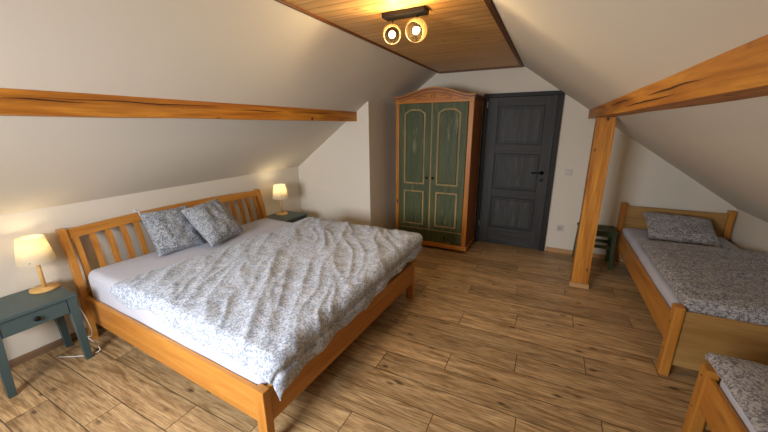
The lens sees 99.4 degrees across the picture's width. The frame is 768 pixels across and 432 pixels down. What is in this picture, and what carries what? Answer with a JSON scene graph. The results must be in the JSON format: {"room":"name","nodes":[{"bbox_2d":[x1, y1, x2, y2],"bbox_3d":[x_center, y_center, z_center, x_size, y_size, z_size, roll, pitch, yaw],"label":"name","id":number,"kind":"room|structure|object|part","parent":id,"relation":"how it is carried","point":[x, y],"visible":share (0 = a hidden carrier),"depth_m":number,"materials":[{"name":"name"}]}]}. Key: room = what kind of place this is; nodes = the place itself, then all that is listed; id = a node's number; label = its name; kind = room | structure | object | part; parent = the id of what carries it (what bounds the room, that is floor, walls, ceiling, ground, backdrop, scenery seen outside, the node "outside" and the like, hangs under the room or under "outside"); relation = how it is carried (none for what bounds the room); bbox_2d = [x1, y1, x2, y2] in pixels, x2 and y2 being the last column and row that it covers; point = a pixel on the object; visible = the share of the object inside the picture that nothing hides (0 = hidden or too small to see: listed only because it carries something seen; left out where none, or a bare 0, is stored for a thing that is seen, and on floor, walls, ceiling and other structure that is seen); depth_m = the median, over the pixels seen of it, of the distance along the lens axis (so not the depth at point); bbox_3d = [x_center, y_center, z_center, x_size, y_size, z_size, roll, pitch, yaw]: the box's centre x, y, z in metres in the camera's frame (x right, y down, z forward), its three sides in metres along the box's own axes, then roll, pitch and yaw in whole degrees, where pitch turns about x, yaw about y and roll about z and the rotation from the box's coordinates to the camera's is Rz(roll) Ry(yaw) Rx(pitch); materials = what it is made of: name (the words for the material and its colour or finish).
{"room":"bedroom","nodes":[
{"label":"bedroom","id":0,"kind":"room"},
{"bbox_2d":[0,167,301,360],"bbox_3d":[-2.211,0.269,3.281,0.120,1.096,6.185,7,17,26],"label":"wall","id":1,"kind":"structure","parent":0,"point":[13,279],"depth_m":2.67,"materials":[{"name":"paint"}]},
{"bbox_2d":[8,323,101,368],"bbox_3d":[-2.368,0.895,2.966,0.014,0.058,4.961,7,17,26],"label":"baseboard","id":2,"kind":"structure","parent":1,"relation":"attached to","point":[37,352],"depth_m":2.48,"materials":[{"name":"brown wood"}]},
{"bbox_2d":[0,0,435,214],"bbox_3d":[-1.400,-0.840,2.550,1.854,1.420,6.185,7,17,26],"label":"ceiling","id":3,"kind":"structure","parent":0,"point":[249,52],"depth_m":2.14,"materials":[{"name":"paint"}]},
{"bbox_2d":[0,88,356,121],"bbox_3d":[-1.537,-0.692,2.090,0.180,0.123,4.963,7,17,26],"label":"ceiling beam","id":4,"kind":"structure","parent":3,"relation":"attached to","point":[13,102],"depth_m":1.99,"materials":[{"name":"brown wood"}]},
{"bbox_2d":[298,101,395,229],"bbox_3d":[-0.511,-0.675,5.013,1.209,1.973,0.984,7,17,26],"label":"wall","id":5,"kind":"structure","parent":0,"point":[350,177],"depth_m":4.56,"materials":[{"name":"paint"}]},
{"bbox_2d":[0,240,710,431],"bbox_3d":[0.162,1.145,2.293,5.417,0.100,6.185,7,17,26],"label":"floor","id":6,"kind":"structure","parent":0,"point":[491,337],"depth_m":2.27,"materials":[{"name":"laminate"}]},
{"bbox_2d":[0,287,92,398],"bbox_3d":[-2.449,0.837,2.271,0.415,0.540,0.442,7,17,26],"label":"nightstand","id":7,"kind":"object","parent":6,"relation":"on","point":[20,311],"visible":0.93,"depth_m":2.19,"materials":[{"name":"teal paint"}]},
{"bbox_3d":[-2.390,0.913,2.038,0.057,0.518,0.057,7,17,26],"label":"leg","id":8,"kind":"part","parent":7,"relation":"part of","materials":[{"name":"teal paint"}]},
{"bbox_3d":[-2.292,0.673,2.144,0.016,0.102,0.324,7,17,26],"label":"drawer","id":9,"kind":"part","parent":7,"relation":"part of","materials":[{"name":"teal paint"}]},
{"bbox_2d":[14,234,60,293],"bbox_3d":[-2.468,0.340,2.318,0.206,0.395,0.207,7,17,26],"label":"table lamp","id":10,"kind":"object","parent":7,"relation":"on","point":[30,250],"visible":1,"depth_m":2.26,"materials":[{"name":"beige fabric"}]},
{"bbox_3d":[-2.469,0.236,2.289,0.206,0.180,0.206,7,17,26],"label":"lamp shade","id":11,"kind":"part","parent":10,"relation":"part of","materials":[{"name":"white fabric"}]},
{"bbox_3d":[-2.468,0.410,2.337,0.025,0.221,0.025,7,17,26],"label":"stem","id":12,"kind":"part","parent":10,"relation":"part of","materials":[{"name":"brown wood"}]},
{"bbox_3d":[-2.516,0.782,2.514,0.057,0.518,0.057,7,17,26],"label":"leg","id":13,"kind":"part","parent":7,"relation":"part of","materials":[{"name":"teal paint"}]},
{"bbox_3d":[-2.218,0.820,2.370,0.057,0.518,0.057,7,17,26],"label":"leg","id":14,"kind":"part","parent":7,"relation":"part of","materials":[{"name":"teal paint"}]},
{"bbox_2d":[50,280,100,357],"bbox_3d":[-2.388,0.781,2.446,0.379,0.551,0.187,7,17,26],"label":"cable","id":15,"kind":"object","parent":6,"relation":"on","point":[52,280],"visible":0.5,"depth_m":2.50,"materials":[{"name":"white plastic"}]},
{"bbox_2d":[55,189,414,431],"bbox_3d":[-1.097,0.454,2.877,2.158,0.939,1.878,8,18,28],"label":"double bed","id":16,"kind":"object","parent":6,"relation":"on","point":[262,403],"visible":0.47,"depth_m":2.30,"materials":[{"name":"orange wood"}]},
{"bbox_3d":[-2.418,0.553,2.576,0.155,0.925,0.040,8,18,28],"label":"headboard post","id":17,"kind":"part","parent":16,"relation":"part of","materials":[{"name":"orange wood"}]},
{"bbox_3d":[-1.936,0.409,3.343,0.029,0.110,1.788,8,18,28],"label":"rail","id":18,"kind":"part","parent":16,"relation":"part of","materials":[{"name":"orange wood"}]},
{"bbox_3d":[-2.008,-0.082,3.247,0.060,0.091,1.788,8,18,28],"label":"rail","id":19,"kind":"part","parent":16,"relation":"part of","materials":[{"name":"orange wood"}]},
{"bbox_3d":[-1.511,0.855,2.154,1.957,0.208,0.030,8,18,28],"label":"rail","id":20,"kind":"part","parent":16,"relation":"part of","materials":[{"name":"orange wood"}]},
{"bbox_2d":[89,218,406,385],"bbox_3d":[-1.044,0.490,2.865,1.961,0.325,1.790,8,18,28],"label":"mattress","id":21,"kind":"object","parent":16,"relation":"on","point":[101,280],"visible":0.19,"depth_m":2.48,"materials":[{"name":"white fabric"}]},
{"bbox_2d":[133,205,204,256],"bbox_3d":[-1.901,0.102,2.931,0.269,0.412,0.455,6,17,22],"label":"pillow","id":22,"kind":"object","parent":21,"relation":"on","point":[169,230],"visible":0.92,"depth_m":2.85,"materials":[{"name":"fabric"}]},
{"bbox_2d":[181,199,243,246],"bbox_3d":[-1.627,0.051,3.129,0.319,0.352,0.436,3,16,13],"label":"pillow","id":23,"kind":"object","parent":21,"relation":"on","point":[211,219],"visible":1,"depth_m":3.02,"materials":[{"name":"fabric"}]},
{"bbox_2d":[110,217,422,400],"bbox_3d":[-0.725,0.436,2.677,1.535,0.342,1.948,8,17,27],"label":"duvet","id":24,"kind":"object","parent":21,"relation":"on","point":[271,302],"visible":1,"depth_m":2.11,"materials":[{"name":"fabric"}]},
{"bbox_3d":[-1.530,0.123,4.114,0.155,0.925,0.038,8,18,28],"label":"headboard post","id":25,"kind":"part","parent":16,"relation":"part of","materials":[{"name":"orange wood"}]},
{"bbox_3d":[-0.620,1.061,1.702,0.070,0.388,0.050,8,18,28],"label":"leg","id":26,"kind":"part","parent":16,"relation":"part of","materials":[{"name":"orange wood"}]},
{"bbox_3d":[-0.167,0.768,2.436,0.030,0.208,1.768,8,18,28],"label":"foot rail","id":27,"kind":"part","parent":16,"relation":"part of","materials":[{"name":"orange wood"}]},
{"bbox_3d":[0.262,0.634,3.228,0.070,0.388,0.050,8,18,28],"label":"leg","id":28,"kind":"part","parent":16,"relation":"part of","materials":[{"name":"orange wood"}]},
{"bbox_2d":[267,210,306,222],"bbox_3d":[-1.310,0.256,4.352,0.415,0.540,0.442,7,17,26],"label":"nightstand","id":29,"kind":"object","parent":6,"relation":"on","point":[291,217],"visible":0.19,"depth_m":4.24,"materials":[{"name":"teal paint"}]},
{"bbox_2d":[272,184,288,214],"bbox_3d":[-1.371,-0.220,4.319,0.206,0.395,0.207,7,17,26],"label":"table lamp","id":30,"kind":"object","parent":29,"relation":"on","point":[279,190],"visible":1,"depth_m":4.24,"materials":[{"name":"white fabric"}]},
{"bbox_3d":[-1.372,-0.323,4.290,0.206,0.180,0.206,7,17,26],"label":"lamp shade","id":31,"kind":"part","parent":30,"relation":"part of","materials":[{"name":"white fabric"}]},
{"bbox_3d":[-1.153,0.092,4.225,0.016,0.102,0.324,7,17,26],"label":"drawer","id":32,"kind":"part","parent":29,"relation":"part of","materials":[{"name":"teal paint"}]},
{"bbox_2d":[393,87,484,252],"bbox_3d":[0.733,-0.629,4.527,1.066,2.126,0.582,7,17,26],"label":"wardrobe","id":33,"kind":"object","parent":6,"relation":"on","point":[438,129],"visible":0.89,"depth_m":4.28,"materials":[{"name":"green wood"}]},
{"bbox_3d":[0.411,-0.125,4.543,0.294,0.480,0.009,7,17,26],"label":"panel moulding","id":34,"kind":"part","parent":33,"relation":"part of","materials":[{"name":"wood"}]},
{"bbox_3d":[0.419,0.242,4.655,0.451,0.158,0.019,7,17,26],"label":"drawer","id":35,"kind":"part","parent":33,"relation":"part of","materials":[{"name":"green wood"}]},
{"bbox_3d":[0.412,-0.125,4.544,0.234,0.420,0.006,7,17,26],"label":"raised panel","id":36,"kind":"part","parent":33,"relation":"part of","materials":[{"name":"green wood"}]},
{"bbox_3d":[0.414,0.246,4.646,0.333,0.100,0.008,7,17,26],"label":"drawer panel","id":37,"kind":"part","parent":33,"relation":"part of","materials":[{"name":"green wood"}]},
{"bbox_3d":[0.406,-0.911,4.328,0.234,0.911,0.006,7,17,26],"label":"raised panel","id":38,"kind":"part","parent":33,"relation":"part of","materials":[{"name":"green wood"}]},
{"bbox_3d":[0.406,-0.911,4.326,0.294,0.971,0.009,7,17,26],"label":"panel moulding","id":39,"kind":"part","parent":33,"relation":"part of","materials":[{"name":"wood"}]},
{"bbox_3d":[0.413,-0.647,4.410,0.451,1.658,0.019,7,17,26],"label":"door","id":40,"kind":"part","parent":33,"relation":"part of","materials":[{"name":"green wood"}]},
{"bbox_3d":[0.624,0.185,4.532,0.913,0.015,0.022,7,17,26],"label":"drawer rail","id":41,"kind":"part","parent":33,"relation":"part of","materials":[{"name":"green wood"}]},
{"bbox_3d":[0.613,-1.524,4.046,1.042,0.116,0.048,7,17,26],"label":"cornice moulding","id":42,"kind":"part","parent":33,"relation":"part of","materials":[{"name":"brown wood"}]},
{"bbox_3d":[0.827,0.294,4.458,0.453,0.158,0.019,7,17,26],"label":"drawer","id":43,"kind":"part","parent":33,"relation":"part of","materials":[{"name":"green wood"}]},
{"bbox_3d":[0.822,0.298,4.449,0.333,0.100,0.008,7,17,26],"label":"drawer panel","id":44,"kind":"part","parent":33,"relation":"part of","materials":[{"name":"green wood"}]},
{"bbox_3d":[0.819,-0.074,4.347,0.234,0.420,0.006,7,17,26],"label":"raised panel","id":45,"kind":"part","parent":33,"relation":"part of","materials":[{"name":"green wood"}]},
{"bbox_3d":[0.819,-0.073,4.346,0.294,0.480,0.009,7,17,26],"label":"panel moulding","id":46,"kind":"part","parent":33,"relation":"part of","materials":[{"name":"wood"}]},
{"bbox_3d":[0.743,0.321,4.797,1.058,0.060,0.565,7,17,26],"label":"plinth moulding","id":47,"kind":"part","parent":33,"relation":"part of","materials":[{"name":"brown wood"}]},
{"bbox_3d":[0.814,-0.860,4.130,0.234,0.911,0.006,7,17,26],"label":"raised panel","id":48,"kind":"part","parent":33,"relation":"part of","materials":[{"name":"green wood"}]},
{"bbox_3d":[0.821,-0.596,4.213,0.453,1.658,0.019,7,17,26],"label":"door","id":49,"kind":"part","parent":33,"relation":"part of","materials":[{"name":"green wood"}]},
{"bbox_3d":[0.813,-0.860,4.129,0.294,0.971,0.009,7,17,26],"label":"panel moulding","id":50,"kind":"part","parent":33,"relation":"part of","materials":[{"name":"wood"}]},
{"bbox_3d":[1.189,-0.537,4.352,0.025,1.945,0.520,7,17,26],"label":"panel","id":51,"kind":"part","parent":33,"relation":"part of","materials":[{"name":"brown wood"}]},
{"bbox_3d":[1.192,-1.476,4.053,0.026,0.055,0.580,7,17,26],"label":"moulding","id":52,"kind":"part","parent":33,"relation":"part of","materials":[{"name":"brown wood"}]},
{"bbox_2d":[568,117,616,288],"bbox_3d":[2.099,-0.094,3.300,0.178,1.732,0.168,7,17,26],"label":"wooden post","id":53,"kind":"object","parent":6,"relation":"on","point":[604,127],"visible":1,"depth_m":3.22,"materials":[{"name":"brown wood"}]},
{"bbox_3d":[2.105,0.716,3.523,0.178,0.048,0.168,7,17,26],"label":"post","id":54,"kind":"part","parent":53,"relation":"part of","materials":[{"name":"brown wood"}]},
{"bbox_2d":[572,222,618,269],"bbox_3d":[2.597,0.360,4.028,0.406,0.460,0.296,7,17,26],"label":"stool","id":55,"kind":"object","parent":6,"relation":"on","point":[611,232],"visible":0.63,"depth_m":3.88,"materials":[{"name":"green paint"}]},
{"bbox_3d":[2.493,0.322,4.213,0.052,0.435,0.052,7,17,26],"label":"leg","id":56,"kind":"part","parent":55,"relation":"part of","materials":[{"name":"green paint"}]},
{"bbox_3d":[2.595,0.150,3.970,0.400,0.025,0.290,7,17,26],"label":"seat","id":57,"kind":"part","parent":55,"relation":"part of","materials":[{"name":"green paint"}]},
{"bbox_3d":[2.810,0.362,4.060,0.052,0.435,0.052,7,17,26],"label":"leg","id":58,"kind":"part","parent":55,"relation":"part of","materials":[{"name":"green paint"}]},
{"bbox_3d":[2.700,0.421,3.850,0.052,0.435,0.052,7,17,26],"label":"leg","id":59,"kind":"part","parent":55,"relation":"part of","materials":[{"name":"green paint"}]},
{"bbox_2d":[613,202,767,375],"bbox_3d":[2.831,0.517,2.877,1.008,0.765,2.200,7,17,26],"label":"bed","id":60,"kind":"object","parent":6,"relation":"on","point":[688,336],"visible":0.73,"depth_m":2.17,"materials":[{"name":"orange wood"}]},
{"bbox_3d":[2.884,0.207,3.999,0.055,0.765,0.070,7,17,26],"label":"head post","id":61,"kind":"part","parent":60,"relation":"part of","materials":[{"name":"orange wood"}]},
{"bbox_3d":[2.407,0.521,3.101,0.026,0.195,2.055,7,17,26],"label":"rail","id":62,"kind":"part","parent":60,"relation":"part of","materials":[{"name":"orange wood"}]},
{"bbox_3d":[1.933,0.838,2.199,0.055,0.520,0.075,7,17,26],"label":"foot post","id":63,"kind":"part","parent":60,"relation":"part of","materials":[{"name":"orange wood"}]},
{"bbox_3d":[3.307,0.158,3.763,0.895,0.480,0.025,7,17,26],"label":"headboard","id":64,"kind":"part","parent":60,"relation":"part of","materials":[{"name":"brown wood"}]},
{"bbox_2d":[622,227,740,308],"bbox_3d":[2.832,0.516,2.873,0.929,0.209,2.081,7,17,26],"label":"mattress","id":65,"kind":"object","parent":60,"relation":"on","point":[632,235],"visible":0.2,"depth_m":3.10,"materials":[{"name":"white fabric"}]},
{"bbox_2d":[643,212,722,246],"bbox_3d":[3.158,0.133,3.477,0.597,0.239,0.418,7,17,26],"label":"pillow","id":66,"kind":"object","parent":65,"relation":"on","point":[660,226],"visible":0.98,"depth_m":3.40,"materials":[{"name":"grey fabric"}]},
{"bbox_2d":[639,239,767,325],"bbox_3d":[2.699,0.471,2.535,0.942,0.143,1.426,7,17,26],"label":"duvet","id":67,"kind":"object","parent":65,"relation":"on","point":[728,283],"visible":0.99,"depth_m":2.39,"materials":[{"name":"grey fabric"}]},
{"bbox_3d":[2.356,0.866,1.983,0.895,0.405,0.023,7,17,26],"label":"footboard","id":68,"kind":"part","parent":60,"relation":"part of","materials":[{"name":"brown wood"}]},
{"bbox_3d":[3.734,0.315,3.588,0.055,0.765,0.070,7,17,26],"label":"head post","id":69,"kind":"part","parent":60,"relation":"part of","materials":[{"name":"orange wood"}]},
{"bbox_2d":[682,363,747,431],"bbox_3d":[1.632,1.161,0.574,1.008,0.765,2.200,7,17,26],"label":"bed","id":70,"kind":"object","parent":6,"relation":"on","point":[709,408],"visible":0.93,"depth_m":1.64,"materials":[{"name":"orange wood"}]},
{"bbox_3d":[1.685,1.001,1.735,0.055,0.455,0.075,7,17,26],"label":"foot post","id":71,"kind":"part","parent":70,"relation":"part of","materials":[{"name":"orange wood"}]},
{"bbox_3d":[2.111,1.027,1.526,0.895,0.340,0.023,7,17,26],"label":"footboard","id":72,"kind":"part","parent":70,"relation":"part of","materials":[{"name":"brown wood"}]},
{"bbox_3d":[1.206,1.165,0.793,0.026,0.195,2.055,7,17,26],"label":"rail","id":73,"kind":"part","parent":70,"relation":"part of","materials":[{"name":"orange wood"}]},
{"bbox_2d":[719,380,755,431],"bbox_3d":[1.635,1.163,0.577,0.925,0.198,2.060,7,17,26],"label":"mattress","id":74,"kind":"object","parent":70,"relation":"on","point":[735,405],"visible":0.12,"depth_m":1.46,"materials":[{"name":"white fabric"}]},
{"bbox_2d":[705,353,767,431],"bbox_3d":[1.717,0.990,0.722,0.986,0.093,1.801,7,17,26],"label":"duvet","id":75,"kind":"object","parent":74,"relation":"on","point":[747,381],"visible":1,"depth_m":1.46,"materials":[{"name":"grey fabric"}]},
{"bbox_2d":[284,0,518,71],"bbox_3d":[-0.082,-1.264,1.747,1.103,0.060,5.945,7,17,26],"label":"ceiling","id":76,"kind":"structure","parent":0,"point":[455,35],"depth_m":2.52,"materials":[{"name":"brown wood"}]},
{"bbox_2d":[275,0,438,72],"bbox_3d":[-0.574,-1.292,1.995,0.022,0.018,5.945,7,17,26],"label":"trim","id":77,"kind":"structure","parent":76,"relation":"attached to","point":[288,4],"depth_m":2.48,"materials":[{"name":"brown wood"}]},
{"bbox_2d":[382,5,428,37],"bbox_3d":[0.139,-1.242,2.147,0.309,0.197,0.134,7,17,26],"label":"ceiling lamp","id":78,"kind":"object","parent":76,"relation":"attached to","point":[418,11],"visible":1,"depth_m":2.11,"materials":[{"name":"black metal"}]},
{"bbox_3d":[0.055,-1.222,2.190,0.046,0.046,0.059,7,17,26],"label":"bulb","id":79,"kind":"part","parent":78,"relation":"part of","materials":[{"name":"white glass"}]},
{"bbox_3d":[0.138,-1.323,2.130,0.300,0.032,0.090,7,17,26],"label":"mounting plate","id":80,"kind":"part","parent":78,"relation":"part of","materials":[{"name":"black metal"}]},
{"bbox_3d":[0.210,-1.205,2.115,0.043,0.048,0.060,7,17,26],"label":"bulb","id":81,"kind":"part","parent":78,"relation":"part of","materials":[{"name":"white glass"}]},
{"bbox_2d":[484,0,523,66],"bbox_3d":[0.407,-1.163,1.521,0.034,0.028,5.945,7,17,26],"label":"trim","id":82,"kind":"structure","parent":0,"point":[489,3],"depth_m":2.41,"materials":[{"name":"brown wood"}]},
{"bbox_2d":[418,66,735,256],"bbox_3d":[1.509,-0.784,4.575,5.177,2.389,0.120,7,17,26],"label":"wall","id":83,"kind":"structure","parent":0,"point":[636,176],"depth_m":4.01,"materials":[{"name":"paint"}]},
{"bbox_2d":[439,65,519,73],"bbox_3d":[1.242,-1.939,4.309,1.061,0.026,0.022,7,17,26],"label":"trim","id":84,"kind":"structure","parent":83,"relation":"attached to","point":[517,66],"depth_m":4.28,"materials":[{"name":"brown wood"}]},
{"bbox_2d":[474,90,564,250],"bbox_3d":[1.758,-0.567,4.384,0.942,2.068,0.091,7,17,26],"label":"door","id":85,"kind":"structure","parent":83,"relation":"in","point":[517,140],"depth_m":4.37,"materials":[{"name":"grey wood"}]},
{"bbox_3d":[1.773,-0.033,4.552,0.561,0.446,0.014,7,17,26],"label":"panel moulding","id":86,"kind":"part","parent":85,"relation":"part of","materials":[{"name":"grey wood"}]},
{"bbox_3d":[1.779,-0.036,4.563,0.565,0.450,0.016,7,17,26],"label":"panel","id":87,"kind":"part","parent":85,"relation":"part of","materials":[{"name":"grey wood"}]},
{"bbox_3d":[1.775,-0.595,4.409,0.565,0.490,0.016,7,17,26],"label":"panel","id":88,"kind":"part","parent":85,"relation":"part of","materials":[{"name":"grey wood"}]},
{"bbox_3d":[1.769,-0.592,4.397,0.561,0.486,0.014,7,17,26],"label":"panel moulding","id":89,"kind":"part","parent":85,"relation":"part of","materials":[{"name":"grey wood"}]},
{"bbox_3d":[1.772,-0.553,4.414,0.565,2.010,0.033,7,17,26],"label":"rail","id":90,"kind":"part","parent":85,"relation":"part of","materials":[{"name":"grey wood"}]},
{"bbox_3d":[1.765,-1.180,4.235,0.561,0.486,0.014,7,17,26],"label":"panel moulding","id":91,"kind":"part","parent":85,"relation":"part of","materials":[{"name":"grey wood"}]},
{"bbox_3d":[1.771,-1.183,4.247,0.565,0.490,0.016,7,17,26],"label":"panel","id":92,"kind":"part","parent":85,"relation":"part of","materials":[{"name":"grey wood"}]},
{"bbox_3d":[1.999,-0.561,4.241,0.148,0.050,0.057,7,17,26],"label":"handle","id":93,"kind":"part","parent":85,"relation":"part of","materials":[{"name":"black metal"}]},
{"bbox_2d":[556,225,563,230],"bbox_3d":[2.341,0.162,4.328,0.082,0.082,0.017,7,17,26],"label":"power socket","id":94,"kind":"object","parent":83,"relation":"attached to","point":[559,227],"visible":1,"depth_m":4.33,"materials":[{"name":"plastic"}]},
{"bbox_2d":[565,169,572,175],"bbox_3d":[2.342,-0.551,4.130,0.082,0.082,0.015,7,17,26],"label":"light switch","id":95,"kind":"object","parent":83,"relation":"attached to","point":[568,172],"visible":1,"depth_m":4.12,"materials":[{"name":"white plastic"}]},
{"bbox_2d":[545,247,623,261],"bbox_3d":[3.011,0.548,4.090,1.770,0.058,0.014,7,17,26],"label":"baseboard","id":96,"kind":"structure","parent":83,"relation":"attached to","point":[601,256],"depth_m":4.35,"materials":[{"name":"brown wood"}]},
{"bbox_2d":[492,0,767,221],"bbox_3d":[1.472,-0.339,1.199,2.361,1.753,6.185,7,17,26],"label":"ceiling","id":97,"kind":"structure","parent":0,"point":[597,53],"depth_m":1.46,"materials":[{"name":"paint"}]},
{"bbox_2d":[588,35,767,118],"bbox_3d":[1.185,-0.494,1.298,0.162,0.106,5.938,7,17,26],"label":"ceiling beam","id":98,"kind":"structure","parent":97,"relation":"attached to","point":[740,73],"depth_m":0.92,"materials":[{"name":"brown wood"}]},
{"bbox_2d":[729,208,767,253],"bbox_3d":[2.527,1.018,1.030,0.120,0.786,6.185,7,17,26],"label":"wall","id":99,"kind":"structure","parent":0,"point":[749,232],"depth_m":3.24,"materials":[{"name":"paint"}]}
]}

